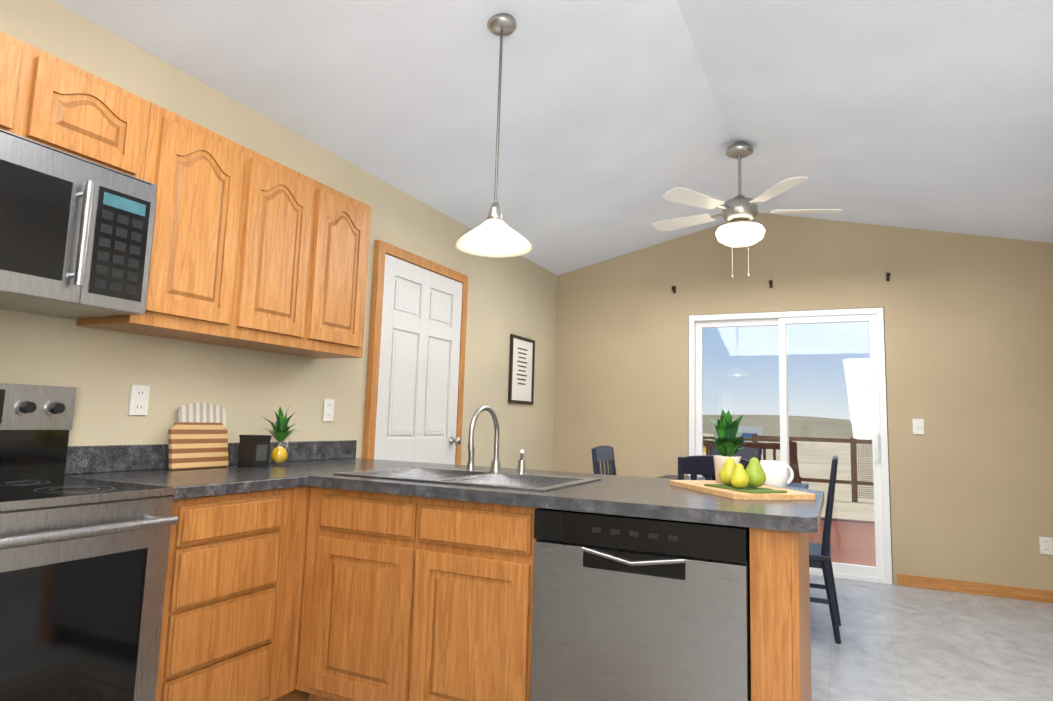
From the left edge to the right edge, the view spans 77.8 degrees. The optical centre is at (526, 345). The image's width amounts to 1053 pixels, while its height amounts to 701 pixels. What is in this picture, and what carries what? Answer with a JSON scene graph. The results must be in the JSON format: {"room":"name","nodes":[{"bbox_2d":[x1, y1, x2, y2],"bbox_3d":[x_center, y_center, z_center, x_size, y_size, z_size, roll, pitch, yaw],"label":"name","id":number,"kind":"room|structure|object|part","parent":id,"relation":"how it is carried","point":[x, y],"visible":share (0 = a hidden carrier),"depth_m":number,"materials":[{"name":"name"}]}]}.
{"room":"dining room and kitchen","nodes":[
{"label":"dining room and kitchen","id":0,"kind":"room"},
{"bbox_2d":[0,0,556,470],"bbox_3d":[-1.321,-0.167,3.212,0.120,3.300,7.370,-1,-7,26],"label":"wall","id":1,"kind":"structure","parent":0,"point":[106,370],"depth_m":3.15,"materials":[{"name":"beige paint"}]},
{"bbox_2d":[0,31,39,138],"bbox_3d":[-1.737,-0.782,1.854,0.328,0.315,0.397,-1,-7,26],"label":"upper cabinet","id":2,"kind":"object","parent":1,"relation":"attached to","point":[19,60],"depth_m":1.95,"materials":[{"name":"brown wood"}]},
{"bbox_2d":[28,50,151,181],"bbox_3d":[-1.565,-0.736,2.209,0.328,0.315,0.396,-1,-7,26],"label":"upper cabinet","id":3,"kind":"object","parent":1,"relation":"attached to","point":[77,112],"depth_m":2.13,"materials":[{"name":"brown wood"}]},
{"bbox_2d":[0,129,156,318],"bbox_3d":[-1.608,-0.370,1.960,0.448,0.456,0.778,-1,-7,26],"label":"microwave","id":4,"kind":"object","parent":3,"relation":"attached to","point":[76,233],"visible":1,"depth_m":2.00,"materials":[{"name":"silver metal"}]},
{"bbox_2d":[128,385,149,414],"bbox_3d":[-1.536,0.218,2.589,0.008,0.118,0.075,-1,-7,26],"label":"electrical outlet","id":5,"kind":"object","parent":1,"relation":"attached to","point":[139,400],"visible":1,"depth_m":2.58,"materials":[{"name":"white plastic"}]},
{"bbox_2d":[76,103,255,342],"bbox_3d":[-1.397,-0.448,2.545,0.328,0.800,0.415,-1,-7,26],"label":"upper cabinet","id":6,"kind":"object","parent":1,"relation":"attached to","point":[202,177],"depth_m":2.48,"materials":[{"name":"brown wood"}]},
{"bbox_2d":[206,152,323,353],"bbox_3d":[-1.222,-0.400,2.908,0.328,0.800,0.395,-1,-7,26],"label":"upper cabinet","id":7,"kind":"object","parent":1,"relation":"attached to","point":[251,249],"depth_m":2.86,"materials":[{"name":"brown wood"}]},
{"bbox_2d":[284,185,370,358],"bbox_3d":[-1.048,-0.353,3.269,0.328,0.800,0.414,-1,-7,26],"label":"upper cabinet","id":8,"kind":"object","parent":1,"relation":"attached to","point":[338,316],"depth_m":3.20,"materials":[{"name":"brown wood"}]},
{"bbox_2d":[323,399,333,420],"bbox_3d":[-1.074,0.352,3.545,0.008,0.118,0.075,-1,-7,26],"label":"electrical outlet","id":9,"kind":"object","parent":1,"relation":"attached to","point":[328,410],"visible":1,"depth_m":3.54,"materials":[{"name":"white plastic"}]},
{"bbox_2d":[362,240,467,464],"bbox_3d":[-0.677,0.523,4.254,0.106,2.208,1.042,-1,-7,26],"label":"interior door","id":10,"kind":"structure","parent":1,"relation":"in","point":[415,374],"depth_m":4.23,"materials":[{"name":"white paint"}]},
{"bbox_3d":[-0.497,0.671,4.584,0.075,0.060,0.060,-1,-7,26],"label":"interior door knob","id":11,"kind":"part","parent":10,"relation":"part of","materials":[{"name":"silver metal"}]},
{"bbox_2d":[508,334,534,404],"bbox_3d":[-0.038,0.220,5.701,0.021,0.580,0.460,-1,-7,26],"label":"picture frame","id":12,"kind":"object","parent":1,"relation":"attached to","point":[521,370],"visible":1,"depth_m":5.69,"materials":[{"name":"paper"}]},
{"bbox_2d":[52,0,1052,275],"bbox_3d":[0.746,-1.352,2.358,4.680,0.717,7.390,-1,-7,26],"label":"ceiling","id":13,"kind":"structure","parent":0,"point":[618,118],"depth_m":3.37,"materials":[{"name":"white paint"}]},
{"bbox_2d":[455,13,531,257],"bbox_3d":[-0.122,-0.911,2.792,0.324,1.015,0.324,-1,-7,26],"label":"pendant light","id":14,"kind":"object","parent":13,"relation":"hanging from","point":[494,235],"visible":1,"depth_m":2.79,"materials":[{"name":"white glass"}]},
{"bbox_2d":[653,141,841,278],"bbox_3d":[1.411,-0.878,4.309,1.207,0.905,1.174,-1,-7,26],"label":"ceiling fan","id":15,"kind":"object","parent":13,"relation":"hanging from","point":[740,211],"visible":1,"depth_m":4.18,"materials":[{"name":"silver metal"}]},
{"bbox_2d":[303,575,1052,700],"bbox_3d":[0.658,1.478,2.027,4.700,0.120,7.400,-1,-7,26],"label":"floor","id":16,"kind":"structure","parent":0,"point":[902,643],"depth_m":3.56,"materials":[{"name":"tile"}]},
{"bbox_2d":[0,383,177,700],"bbox_3d":[-1.525,0.707,1.784,0.702,1.225,0.758,-1,-7,26],"label":"range","id":17,"kind":"object","parent":16,"relation":"on","point":[83,566],"visible":1,"depth_m":1.82,"materials":[{"name":"silver metal"}]},
{"bbox_2d":[155,486,318,700],"bbox_3d":[-1.268,0.964,2.405,0.617,0.872,0.605,-1,-7,26],"label":"base cabinet","id":18,"kind":"object","parent":16,"relation":"on","point":[310,592],"depth_m":2.27,"materials":[{"name":"brown wood"}]},
{"bbox_2d":[65,443,304,499],"bbox_3d":[-1.265,0.454,2.426,0.627,0.140,0.543,-1,-7,26],"label":"countertop","id":19,"kind":"structure","parent":18,"relation":"on","point":[148,464],"depth_m":2.45,"materials":[{"name":"stone"}]},
{"bbox_2d":[168,422,228,469],"bbox_3d":[-1.378,0.422,2.749,0.048,0.190,0.270,-1,-7,26],"label":"board","id":20,"kind":"object","parent":19,"relation":"on","point":[193,445],"visible":0.93,"depth_m":2.73,"materials":[{"name":"beige wood"}]},
{"bbox_2d":[177,403,225,426],"bbox_3d":[-1.394,0.386,2.807,0.052,0.274,0.230,-1,-7,26],"label":"cutting board","id":21,"kind":"object","parent":19,"relation":"on","point":[203,412],"visible":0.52,"depth_m":2.81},
{"bbox_2d":[238,435,271,467],"bbox_3d":[-1.208,0.469,2.896,0.094,0.140,0.094,-1,-7,26],"label":"canister","id":22,"kind":"object","parent":19,"relation":"on","point":[254,451],"visible":1,"depth_m":2.86,"materials":[{"name":"black plastic"}]},
{"bbox_2d":[263,406,300,464],"bbox_3d":[-1.141,0.416,3.045,0.208,0.284,0.192,-1,-7,26],"label":"pineapple","id":23,"kind":"object","parent":19,"relation":"on","point":[281,433],"visible":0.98,"depth_m":3.04,"materials":[{"name":"green plant"}]},
{"bbox_2d":[270,441,824,532],"bbox_3d":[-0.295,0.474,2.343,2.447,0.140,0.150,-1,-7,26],"label":"countertop","id":24,"kind":"structure","parent":18,"relation":"on","point":[315,463],"depth_m":2.22,"materials":[{"name":"stone"}]},
{"bbox_2d":[334,466,601,491],"bbox_3d":[-0.233,0.640,2.700,0.934,0.196,0.604,-1,-7,26],"label":"sink","id":25,"kind":"object","parent":24,"relation":"in","point":[515,480],"visible":0.27,"depth_m":2.81,"materials":[{"name":"silver metal"}]},
{"bbox_2d":[466,405,525,473],"bbox_3d":[-0.175,0.413,2.870,0.317,0.296,0.270,-1,-7,26],"label":"faucet","id":26,"kind":"object","parent":25,"relation":"on","point":[496,465],"visible":1,"depth_m":2.93,"materials":[{"name":"silver metal"}]},
{"bbox_2d":[670,480,815,499],"bbox_3d":[0.790,0.539,2.443,0.320,0.018,0.500,3,-7,-14],"label":"cutting board","id":27,"kind":"object","parent":24,"relation":"on","point":[697,485],"visible":0.76,"depth_m":2.25,"materials":[{"name":"brown wood"}]},
{"bbox_2d":[702,409,752,482],"bbox_3d":[0.815,0.405,2.646,0.229,0.295,0.200,-1,-7,26],"label":"potted plant","id":28,"kind":"object","parent":27,"relation":"on","point":[728,439],"visible":0.81,"depth_m":2.61,"materials":[{"name":"green plant"}]},
{"bbox_2d":[704,484,786,493],"bbox_3d":[0.784,0.514,2.350,0.150,0.007,0.260,4,-7,-22],"label":"napkin","id":29,"kind":"object","parent":27,"relation":"on","point":[749,489],"visible":0.88,"depth_m":2.30,"materials":[{"name":"fabric"}]},
{"bbox_2d":[719,452,735,484],"bbox_3d":[0.751,0.454,2.411,0.076,0.123,0.076,-1,-7,26],"label":"pear","id":30,"kind":"object","parent":29,"relation":"on","point":[727,469],"visible":0.79,"depth_m":2.39,"materials":[{"name":"yellow food"}]},
{"bbox_2d":[730,458,748,487],"bbox_3d":[0.755,0.452,2.314,0.065,0.105,0.065,-1,-7,26],"label":"pear","id":31,"kind":"object","parent":29,"relation":"on","point":[739,477],"visible":1,"depth_m":2.29,"materials":[{"name":"yellow food"}]},
{"bbox_2d":[745,451,765,486],"bbox_3d":[0.826,0.447,2.364,0.080,0.129,0.080,-1,-7,26],"label":"pear","id":32,"kind":"object","parent":29,"relation":"on","point":[755,472],"visible":0.92,"depth_m":2.33,"materials":[{"name":"green food"}]},
{"bbox_2d":[760,460,793,488],"bbox_3d":[0.998,0.515,2.588,0.140,0.110,0.102,3,-7,-12],"label":"cup","id":33,"kind":"object","parent":27,"relation":"on","point":[775,473],"visible":0.69,"depth_m":2.54,"materials":[{"name":"white ceramic"}]},
{"bbox_2d":[307,487,406,700],"bbox_3d":[-1.008,1.034,2.944,0.617,0.872,0.600,-1,-7,26],"label":"base cabinet","id":34,"kind":"object","parent":16,"relation":"on","point":[361,536],"depth_m":2.43,"materials":[{"name":"brown wood"}]},
{"bbox_2d":[297,440,356,443],"bbox_3d":[-0.942,0.536,3.050,0.667,0.140,0.570,-1,-7,26],"label":"countertop","id":35,"kind":"structure","parent":34,"relation":"on","point":[340,441],"depth_m":3.53,"materials":[{"name":"stone"}]},
{"bbox_2d":[591,446,615,474],"bbox_3d":[0.683,1.166,4.213,0.451,1.008,0.420,-1,-7,26],"label":"dining chair","id":36,"kind":"object","parent":16,"relation":"on","point":[602,454],"visible":0.23,"depth_m":4.32,"materials":[{"name":"paint"}]},
{"bbox_2d":[530,508,750,700],"bbox_3d":[0.438,0.995,2.208,0.660,0.868,0.617,-1,-7,26],"label":"dishwasher","id":37,"kind":"object","parent":16,"relation":"on","point":[628,608],"visible":0.96,"depth_m":1.96,"materials":[{"name":"silver metal"}]},
{"bbox_2d":[678,455,749,479],"bbox_3d":[1.046,1.092,3.482,0.420,1.008,0.451,-1,-7,26],"label":"dining chair","id":38,"kind":"object","parent":16,"relation":"on","point":[694,466],"visible":0.06,"depth_m":3.38,"materials":[{"name":"paint"}]},
{"bbox_2d":[657,475,808,488],"bbox_3d":[1.245,1.295,4.187,1.000,0.775,1.270,-1,-7,26],"label":"dining table","id":39,"kind":"object","parent":16,"relation":"on","point":[801,485],"visible":0.02,"depth_m":4.66,"materials":[{"name":"paint"}]},
{"bbox_2d":[709,447,760,461],"bbox_3d":[1.528,1.267,4.871,0.420,1.008,0.451,-1,-7,26],"label":"dining chair","id":40,"kind":"object","parent":16,"relation":"on","point":[747,453],"visible":0.06,"depth_m":5.06,"materials":[{"name":"paint"}]},
{"bbox_2d":[809,456,840,643],"bbox_3d":[1.610,1.154,3.868,0.451,1.008,0.420,-1,-7,26],"label":"dining chair","id":41,"kind":"object","parent":16,"relation":"on","point":[820,556],"visible":0.6,"depth_m":3.64,"materials":[{"name":"paint"}]},
{"bbox_2d":[553,213,1052,590],"bbox_3d":[2.285,0.205,5.488,4.640,3.300,0.100,-1,-7,26],"label":"wall","id":42,"kind":"structure","parent":0,"point":[968,330],"depth_m":5.11,"materials":[{"name":"beige paint"}]},
{"bbox_2d":[689,307,891,583],"bbox_3d":[2.144,0.782,5.464,1.540,2.140,0.150,-1,-7,26],"label":"sliding door","id":43,"kind":"structure","parent":42,"relation":"in","point":[881,572],"depth_m":5.34,"materials":[{"name":"white plastic"}]},
{"bbox_2d":[886,273,889,280],"bbox_3d":[2.880,-0.551,5.196,0.026,0.070,0.080,-1,-7,26],"label":"curtain rod bracket","id":44,"kind":"object","parent":42,"relation":"attached to","point":[887,276],"visible":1,"depth_m":5.20,"materials":[{"name":"brown metal"}]},
{"bbox_2d":[912,419,923,434],"bbox_3d":[3.011,0.625,5.013,0.075,0.118,0.018,-1,-7,26],"label":"light switch","id":45,"kind":"object","parent":42,"relation":"attached to","point":[918,426],"visible":1,"depth_m":5.01,"materials":[{"name":"white plastic"}]},
{"bbox_2d":[897,573,1052,603],"bbox_3d":[3.506,1.762,4.632,1.530,0.085,0.013,-1,-7,26],"label":"baseboard","id":46,"kind":"structure","parent":42,"relation":"attached to","point":[1011,592],"depth_m":4.73,"materials":[{"name":"brown wood"}]},
{"bbox_2d":[1039,536,1052,554],"bbox_3d":[3.665,1.413,4.601,0.075,0.118,0.008,-1,-7,26],"label":"electrical outlet","id":47,"kind":"object","parent":42,"relation":"attached to","point":[1046,545],"visible":1,"depth_m":4.60,"materials":[{"name":"white plastic"}]},
{"label":"outside","id":48,"kind":"structure","parent":0,"visible":0},
{"bbox_2d":[703,433,874,520],"bbox_3d":[89.670,26.557,191.567,300.000,0.120,414.330,-1,-7,26],"label":"ground","id":49,"kind":"structure","parent":48,"point":[839,453],"depth_m":26.34,"materials":[{"name":"beige soil"}]},
{"bbox_2d":[737,426,761,453],"bbox_3d":[9.473,4.427,28.831,1.800,1.700,0.170,-1,-7,26],"label":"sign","id":50,"kind":"object","parent":49,"relation":"on","point":[750,428],"depth_m":28.66,"materials":[{"name":"white wood"}]},
{"bbox_2d":[703,415,871,438],"bbox_3d":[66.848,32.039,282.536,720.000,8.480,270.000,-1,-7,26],"label":"hills","id":51,"kind":"structure","parent":49,"relation":"on","point":[793,420],"depth_m":174.69,"materials":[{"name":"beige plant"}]},
{"bbox_2d":[703,436,875,566],"bbox_3d":[2.611,1.990,8.041,5.100,1.640,5.115,-1,-7,26],"label":"deck","id":52,"kind":"object","parent":49,"relation":"on","point":[856,558],"depth_m":7.75,"materials":[{"name":"brown wood"}]},
{"bbox_2d":[752,434,873,501],"bbox_3d":[13.644,2.766,12.486,17.720,1.500,0.120,-1,-7,26],"label":"fence","id":53,"kind":"object","parent":49,"relation":"on","point":[854,458],"depth_m":15.32,"materials":[{"name":"brown wood"}]}
]}

